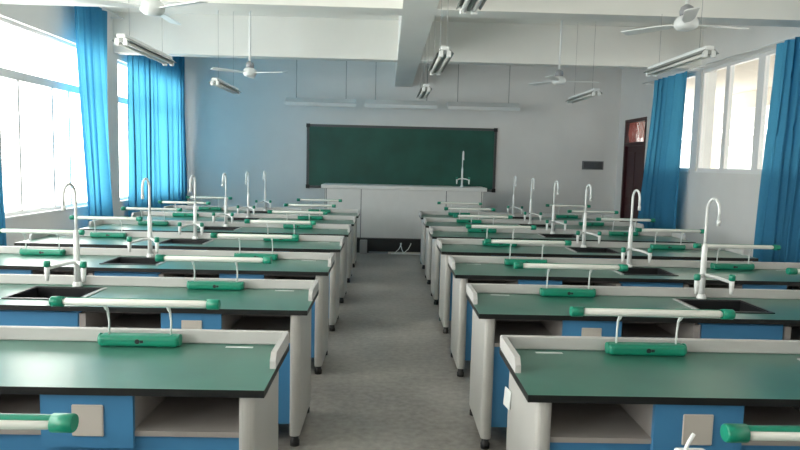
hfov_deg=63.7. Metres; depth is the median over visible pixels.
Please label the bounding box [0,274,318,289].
backsplash
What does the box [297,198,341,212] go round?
lamp
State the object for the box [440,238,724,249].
backsplash
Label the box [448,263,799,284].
countertop
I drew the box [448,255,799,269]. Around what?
backsplash
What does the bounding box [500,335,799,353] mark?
backsplash
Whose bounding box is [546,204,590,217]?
lamp
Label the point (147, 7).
ceiling fan
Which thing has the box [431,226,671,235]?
backsplash
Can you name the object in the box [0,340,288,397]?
countertop
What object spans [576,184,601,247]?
faucet
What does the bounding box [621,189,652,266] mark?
faucet
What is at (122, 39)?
pendant light
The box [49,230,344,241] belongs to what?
backsplash
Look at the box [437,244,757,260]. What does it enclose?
countertop
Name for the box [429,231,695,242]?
countertop
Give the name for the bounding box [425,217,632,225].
backsplash
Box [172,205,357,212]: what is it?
backsplash
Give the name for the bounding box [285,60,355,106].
lamp
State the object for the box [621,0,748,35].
ceiling fan
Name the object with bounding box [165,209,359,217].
countertop
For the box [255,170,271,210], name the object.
faucet
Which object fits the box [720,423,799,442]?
lamp
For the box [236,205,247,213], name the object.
tap
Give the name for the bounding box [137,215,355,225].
countertop
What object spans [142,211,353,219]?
backsplash
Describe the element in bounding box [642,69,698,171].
window
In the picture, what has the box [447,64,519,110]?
lamp
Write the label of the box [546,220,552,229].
tap
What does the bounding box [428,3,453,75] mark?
pendant light
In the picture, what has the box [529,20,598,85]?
ceiling fan
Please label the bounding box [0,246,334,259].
backsplash
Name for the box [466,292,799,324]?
countertop
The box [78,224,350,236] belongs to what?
countertop
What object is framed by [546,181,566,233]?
faucet
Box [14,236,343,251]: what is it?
countertop
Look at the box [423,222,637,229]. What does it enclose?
countertop
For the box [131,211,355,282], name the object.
lab bench
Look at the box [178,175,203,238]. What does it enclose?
faucet
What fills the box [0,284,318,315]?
countertop
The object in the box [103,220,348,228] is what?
backsplash
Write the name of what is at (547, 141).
wall
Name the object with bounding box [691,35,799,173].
window
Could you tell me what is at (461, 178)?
faucet
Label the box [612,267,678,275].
sink
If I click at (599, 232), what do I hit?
tap
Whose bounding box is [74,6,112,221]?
curtain
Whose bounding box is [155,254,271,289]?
lamp
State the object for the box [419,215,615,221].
countertop
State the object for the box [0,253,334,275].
countertop
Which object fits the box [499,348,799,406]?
countertop
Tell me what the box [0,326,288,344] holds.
backsplash
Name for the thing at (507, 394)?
paper tag
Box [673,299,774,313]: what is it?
sink
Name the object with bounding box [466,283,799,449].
lab bench
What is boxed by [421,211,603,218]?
backsplash
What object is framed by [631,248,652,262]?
tap
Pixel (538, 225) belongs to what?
sink
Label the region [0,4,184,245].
wall
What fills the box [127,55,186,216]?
curtain
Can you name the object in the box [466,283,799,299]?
backsplash
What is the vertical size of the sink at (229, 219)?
0.246 m
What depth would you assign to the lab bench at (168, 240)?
6.26 m
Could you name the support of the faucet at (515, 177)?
on the lab bench at (436, 214)
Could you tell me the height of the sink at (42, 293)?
0.246 m
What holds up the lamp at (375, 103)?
hanging from the ceiling
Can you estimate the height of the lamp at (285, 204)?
0.222 m
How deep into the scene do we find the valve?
1.53 m
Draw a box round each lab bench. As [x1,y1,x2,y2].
[0,246,334,374]
[0,274,318,446]
[0,326,288,449]
[14,230,344,331]
[78,220,350,302]
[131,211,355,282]
[164,205,359,267]
[419,211,615,268]
[423,217,643,283]
[429,226,695,304]
[437,238,757,333]
[448,255,799,376]
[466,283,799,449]
[499,335,799,449]
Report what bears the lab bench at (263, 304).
on the floor
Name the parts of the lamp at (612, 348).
arm, arm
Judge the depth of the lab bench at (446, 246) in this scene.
6.32 m
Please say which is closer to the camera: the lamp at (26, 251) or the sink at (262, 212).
the lamp at (26, 251)
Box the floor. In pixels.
[278,253,506,449]
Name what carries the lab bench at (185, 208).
on the floor
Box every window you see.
[0,17,87,218]
[118,61,127,201]
[628,121,644,142]
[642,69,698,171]
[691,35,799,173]
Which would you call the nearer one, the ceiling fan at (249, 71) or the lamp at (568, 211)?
the ceiling fan at (249, 71)
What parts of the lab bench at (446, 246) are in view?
panel, panel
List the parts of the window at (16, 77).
sill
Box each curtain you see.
[0,159,6,245]
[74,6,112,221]
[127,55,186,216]
[637,71,686,228]
[752,37,799,262]
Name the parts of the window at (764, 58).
sill, curtain rail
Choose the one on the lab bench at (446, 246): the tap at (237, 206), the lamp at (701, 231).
the lamp at (701, 231)
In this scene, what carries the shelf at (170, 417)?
attached to the lab bench at (217, 389)
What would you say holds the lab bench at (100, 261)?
on the floor
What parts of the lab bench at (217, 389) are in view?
socket plate, socket panel, panel, panel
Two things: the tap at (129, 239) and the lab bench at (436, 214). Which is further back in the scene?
the lab bench at (436, 214)
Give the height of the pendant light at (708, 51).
1.202 m
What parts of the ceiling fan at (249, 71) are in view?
blade, rod, motor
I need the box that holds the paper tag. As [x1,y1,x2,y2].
[503,386,511,409]
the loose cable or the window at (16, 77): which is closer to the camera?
the window at (16, 77)
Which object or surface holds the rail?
attached to the wall at (58, 22)
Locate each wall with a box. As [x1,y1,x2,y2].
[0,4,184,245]
[184,57,621,217]
[614,25,799,256]
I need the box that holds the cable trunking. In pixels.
[369,251,420,253]
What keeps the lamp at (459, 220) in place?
on the lab bench at (427, 221)
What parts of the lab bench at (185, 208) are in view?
panel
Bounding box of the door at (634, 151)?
[620,117,646,222]
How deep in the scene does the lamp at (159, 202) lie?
8.99 m
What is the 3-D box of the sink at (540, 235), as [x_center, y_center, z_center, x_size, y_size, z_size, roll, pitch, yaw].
[1.897,0.250,7.722,0.448,0.246,0.356,1,6,-1]
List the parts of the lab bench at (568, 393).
panel, panel, socket panel, socket plate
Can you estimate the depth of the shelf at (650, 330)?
4.00 m
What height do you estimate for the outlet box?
0.240 m
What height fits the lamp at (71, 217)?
0.222 m
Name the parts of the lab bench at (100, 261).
socket panel, panel, socket panel, panel, panel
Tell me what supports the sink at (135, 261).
in the lab bench at (100, 261)
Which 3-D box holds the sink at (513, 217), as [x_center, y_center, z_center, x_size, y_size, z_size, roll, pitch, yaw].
[1.848,0.006,10.227,0.448,0.246,0.356,1,6,-1]
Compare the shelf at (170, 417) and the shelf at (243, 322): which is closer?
the shelf at (170, 417)
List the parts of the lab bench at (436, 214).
panel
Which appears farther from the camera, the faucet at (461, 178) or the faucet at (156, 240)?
the faucet at (461, 178)
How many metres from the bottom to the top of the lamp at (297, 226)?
0.222 m
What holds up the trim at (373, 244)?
attached to the wall at (547, 141)
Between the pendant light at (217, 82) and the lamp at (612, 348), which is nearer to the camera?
the lamp at (612, 348)
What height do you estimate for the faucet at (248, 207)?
0.659 m
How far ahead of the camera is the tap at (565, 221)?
7.77 m
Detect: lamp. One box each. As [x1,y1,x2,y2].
[0,228,84,255]
[0,413,78,432]
[49,296,220,346]
[69,215,142,237]
[121,207,181,225]
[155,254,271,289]
[158,200,210,207]
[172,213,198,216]
[186,196,231,209]
[210,233,298,259]
[244,219,315,241]
[267,210,327,228]
[284,203,335,219]
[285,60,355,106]
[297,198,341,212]
[365,62,436,108]
[437,202,481,215]
[444,207,494,222]
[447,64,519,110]
[453,214,512,232]
[466,224,536,245]
[484,238,571,264]
[514,262,627,296]
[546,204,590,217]
[567,210,618,225]
[569,306,735,355]
[596,217,655,235]
[635,228,703,249]
[693,243,780,269]
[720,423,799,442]
[786,268,799,274]
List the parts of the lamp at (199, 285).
arm, arm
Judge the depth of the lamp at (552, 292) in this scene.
4.08 m
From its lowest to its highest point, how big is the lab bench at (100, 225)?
0.862 m
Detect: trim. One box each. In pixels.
[357,237,420,252]
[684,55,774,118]
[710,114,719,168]
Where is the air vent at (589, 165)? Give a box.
[582,161,603,169]
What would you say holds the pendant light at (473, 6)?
hanging from the ceiling
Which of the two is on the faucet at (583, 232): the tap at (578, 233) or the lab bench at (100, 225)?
the tap at (578, 233)
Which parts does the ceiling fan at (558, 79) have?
blade, blade, motor, rod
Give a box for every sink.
[1,286,106,311]
[99,257,166,272]
[159,239,213,244]
[197,226,241,230]
[228,217,261,220]
[244,211,273,213]
[504,217,528,218]
[517,224,550,226]
[538,234,580,237]
[565,247,619,257]
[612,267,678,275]
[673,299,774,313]
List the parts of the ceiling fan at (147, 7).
blade, motor, blade, blade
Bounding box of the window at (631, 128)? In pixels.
[628,121,644,142]
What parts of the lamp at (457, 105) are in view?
hanger rod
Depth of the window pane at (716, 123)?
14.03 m
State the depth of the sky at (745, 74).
12.11 m
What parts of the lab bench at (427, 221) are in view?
panel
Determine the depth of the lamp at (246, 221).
6.53 m
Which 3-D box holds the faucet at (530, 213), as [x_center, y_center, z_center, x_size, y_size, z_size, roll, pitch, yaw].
[1.862,-0.332,9.081,0.260,0.659,0.200,1,6,-1]
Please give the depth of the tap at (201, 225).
6.43 m
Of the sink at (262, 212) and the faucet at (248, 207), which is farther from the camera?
the sink at (262, 212)
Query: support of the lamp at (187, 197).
on the lab bench at (185, 208)
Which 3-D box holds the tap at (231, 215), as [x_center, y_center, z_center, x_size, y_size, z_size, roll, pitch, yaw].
[-2.047,-0.090,7.747,0.127,0.126,0.167,1,6,-1]
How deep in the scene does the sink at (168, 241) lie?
6.52 m
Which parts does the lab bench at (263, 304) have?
socket plate, socket panel, panel, panel, panel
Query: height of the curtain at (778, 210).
2.870 m
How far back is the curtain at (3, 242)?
6.76 m
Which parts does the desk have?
panel, panel, panel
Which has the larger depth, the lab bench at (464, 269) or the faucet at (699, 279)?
the lab bench at (464, 269)
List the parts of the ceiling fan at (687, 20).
blade, motor, blade, blade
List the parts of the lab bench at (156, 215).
panel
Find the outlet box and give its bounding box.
[360,240,366,253]
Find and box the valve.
[674,433,704,449]
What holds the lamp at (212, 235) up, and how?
on the lab bench at (100, 261)
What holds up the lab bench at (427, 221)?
on the floor
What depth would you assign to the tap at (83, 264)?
3.93 m
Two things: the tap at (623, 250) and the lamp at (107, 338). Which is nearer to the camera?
the lamp at (107, 338)
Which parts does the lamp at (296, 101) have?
hanger rod, hanger rod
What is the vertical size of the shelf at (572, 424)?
0.020 m
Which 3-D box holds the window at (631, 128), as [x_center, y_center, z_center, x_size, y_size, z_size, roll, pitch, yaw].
[4.668,-1.824,12.642,0.021,0.407,0.953,1,6,-1]
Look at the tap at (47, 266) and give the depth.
3.92 m
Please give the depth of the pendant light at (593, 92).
9.17 m
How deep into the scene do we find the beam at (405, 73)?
11.51 m
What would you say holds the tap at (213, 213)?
on the faucet at (225, 214)
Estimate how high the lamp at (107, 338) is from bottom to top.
0.222 m
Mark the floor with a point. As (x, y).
(388, 380)
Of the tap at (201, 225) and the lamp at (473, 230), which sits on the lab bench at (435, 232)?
the lamp at (473, 230)
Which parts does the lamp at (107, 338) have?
arm, arm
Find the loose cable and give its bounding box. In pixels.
[391,243,419,254]
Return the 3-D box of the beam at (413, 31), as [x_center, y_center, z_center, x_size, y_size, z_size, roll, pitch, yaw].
[0.172,-2.688,8.399,0.350,0.600,3.030,1,6,-1]
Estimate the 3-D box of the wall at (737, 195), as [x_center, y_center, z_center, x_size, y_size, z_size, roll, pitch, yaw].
[4.873,-0.662,5.256,0.240,3.800,16.800,1,6,-1]
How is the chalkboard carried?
attached to the wall at (547, 141)
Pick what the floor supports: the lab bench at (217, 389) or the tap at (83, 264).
the lab bench at (217, 389)
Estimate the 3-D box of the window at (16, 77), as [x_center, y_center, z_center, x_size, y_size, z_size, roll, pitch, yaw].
[-4.432,-1.296,8.329,0.155,2.220,2.640,1,6,-1]
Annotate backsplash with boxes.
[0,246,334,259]
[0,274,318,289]
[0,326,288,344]
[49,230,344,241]
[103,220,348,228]
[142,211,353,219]
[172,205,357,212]
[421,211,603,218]
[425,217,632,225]
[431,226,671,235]
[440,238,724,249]
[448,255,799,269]
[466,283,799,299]
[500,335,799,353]
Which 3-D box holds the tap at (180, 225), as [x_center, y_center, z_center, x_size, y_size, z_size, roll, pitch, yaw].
[-2.155,0.029,6.492,0.127,0.126,0.167,1,6,-1]
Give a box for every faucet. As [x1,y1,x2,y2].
[43,183,86,286]
[127,178,159,256]
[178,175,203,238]
[212,173,233,226]
[236,171,254,217]
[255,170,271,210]
[456,151,469,186]
[507,176,522,216]
[524,178,541,223]
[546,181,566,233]
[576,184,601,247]
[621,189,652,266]
[694,198,735,298]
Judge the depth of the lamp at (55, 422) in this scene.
1.52 m
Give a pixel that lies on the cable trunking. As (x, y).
(379, 252)
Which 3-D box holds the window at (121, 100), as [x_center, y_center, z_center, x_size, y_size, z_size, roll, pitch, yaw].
[-4.495,-1.609,11.553,0.155,2.220,2.920,1,6,-1]
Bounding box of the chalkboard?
[306,123,497,192]
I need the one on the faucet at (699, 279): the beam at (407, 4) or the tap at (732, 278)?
the tap at (732, 278)
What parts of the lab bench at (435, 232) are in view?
panel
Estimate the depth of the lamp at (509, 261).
5.33 m
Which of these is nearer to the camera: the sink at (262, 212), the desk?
the sink at (262, 212)
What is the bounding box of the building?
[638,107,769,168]
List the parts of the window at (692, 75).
curtain rail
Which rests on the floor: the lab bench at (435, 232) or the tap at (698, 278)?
the lab bench at (435, 232)
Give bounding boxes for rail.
[101,7,123,19]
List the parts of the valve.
lever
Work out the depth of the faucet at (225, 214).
7.79 m
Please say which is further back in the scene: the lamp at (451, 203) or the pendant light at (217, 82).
the lamp at (451, 203)
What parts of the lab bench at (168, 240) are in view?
panel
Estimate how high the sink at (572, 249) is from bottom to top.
0.246 m
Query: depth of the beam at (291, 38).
9.91 m
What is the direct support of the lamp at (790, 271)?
on the lab bench at (498, 309)
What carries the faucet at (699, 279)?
on the lab bench at (498, 309)
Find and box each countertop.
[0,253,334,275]
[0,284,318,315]
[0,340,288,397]
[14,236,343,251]
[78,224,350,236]
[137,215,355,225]
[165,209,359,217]
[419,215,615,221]
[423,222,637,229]
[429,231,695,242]
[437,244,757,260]
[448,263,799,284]
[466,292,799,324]
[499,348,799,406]
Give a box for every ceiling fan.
[75,0,207,24]
[211,11,277,78]
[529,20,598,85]
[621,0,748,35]
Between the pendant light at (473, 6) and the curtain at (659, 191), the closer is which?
the pendant light at (473, 6)
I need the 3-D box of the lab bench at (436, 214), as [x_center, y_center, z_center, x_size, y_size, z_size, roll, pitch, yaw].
[1.824,0.259,10.226,3.040,0.862,0.600,1,6,-1]
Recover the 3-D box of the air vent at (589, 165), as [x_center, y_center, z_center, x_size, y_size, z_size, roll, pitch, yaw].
[4.070,-1.259,13.606,0.450,0.180,0.036,1,6,-1]
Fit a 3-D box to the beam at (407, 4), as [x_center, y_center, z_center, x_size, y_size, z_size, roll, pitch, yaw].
[0.237,-2.367,5.100,0.350,0.600,2.960,1,6,-1]
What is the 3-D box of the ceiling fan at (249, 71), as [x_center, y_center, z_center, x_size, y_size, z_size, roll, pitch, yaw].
[-1.852,-2.486,8.374,0.834,1.095,0.961,3,6,19]
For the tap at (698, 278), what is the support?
on the faucet at (699, 279)
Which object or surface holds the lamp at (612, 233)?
on the lab bench at (435, 232)
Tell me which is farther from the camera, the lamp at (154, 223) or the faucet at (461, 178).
the faucet at (461, 178)
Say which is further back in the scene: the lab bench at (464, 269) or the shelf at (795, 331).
the lab bench at (464, 269)
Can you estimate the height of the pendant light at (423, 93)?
1.202 m
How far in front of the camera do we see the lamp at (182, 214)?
9.03 m
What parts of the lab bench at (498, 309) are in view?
panel, panel, socket panel, socket plate, panel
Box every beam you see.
[113,12,703,69]
[395,62,418,86]
[397,16,433,60]
[403,0,439,9]
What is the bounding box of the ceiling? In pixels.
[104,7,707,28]
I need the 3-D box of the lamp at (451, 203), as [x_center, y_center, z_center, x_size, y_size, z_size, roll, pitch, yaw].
[0.957,-0.260,10.379,0.720,0.222,0.102,1,6,-1]
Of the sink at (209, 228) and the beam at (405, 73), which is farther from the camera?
the beam at (405, 73)
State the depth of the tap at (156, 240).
5.18 m
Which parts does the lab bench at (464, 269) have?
panel, panel, socket panel, panel, socket panel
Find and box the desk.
[321,183,486,238]
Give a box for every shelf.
[0,394,238,437]
[103,315,289,342]
[494,322,674,346]
[550,403,799,445]
[790,327,799,339]
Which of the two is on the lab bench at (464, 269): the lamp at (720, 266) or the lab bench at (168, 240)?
the lamp at (720, 266)
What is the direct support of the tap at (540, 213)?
on the faucet at (530, 213)
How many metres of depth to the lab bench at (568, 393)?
2.55 m
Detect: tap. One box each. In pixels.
[43,260,74,280]
[76,261,86,281]
[127,236,148,251]
[150,237,159,252]
[178,222,193,234]
[195,222,203,234]
[212,212,224,222]
[226,213,233,222]
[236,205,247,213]
[531,212,541,220]
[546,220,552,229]
[554,220,566,230]
[576,231,583,242]
[585,231,601,243]
[621,247,629,262]
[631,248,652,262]
[694,273,703,293]
[705,274,735,294]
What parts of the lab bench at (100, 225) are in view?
panel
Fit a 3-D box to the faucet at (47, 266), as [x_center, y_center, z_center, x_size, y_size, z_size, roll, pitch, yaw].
[-2.035,0.067,3.985,0.260,0.659,0.200,1,6,-1]
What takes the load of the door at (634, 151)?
in the wall at (737, 195)
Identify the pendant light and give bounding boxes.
[111,21,175,65]
[209,39,241,94]
[416,44,431,99]
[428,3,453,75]
[456,0,486,14]
[565,24,601,103]
[644,0,718,76]

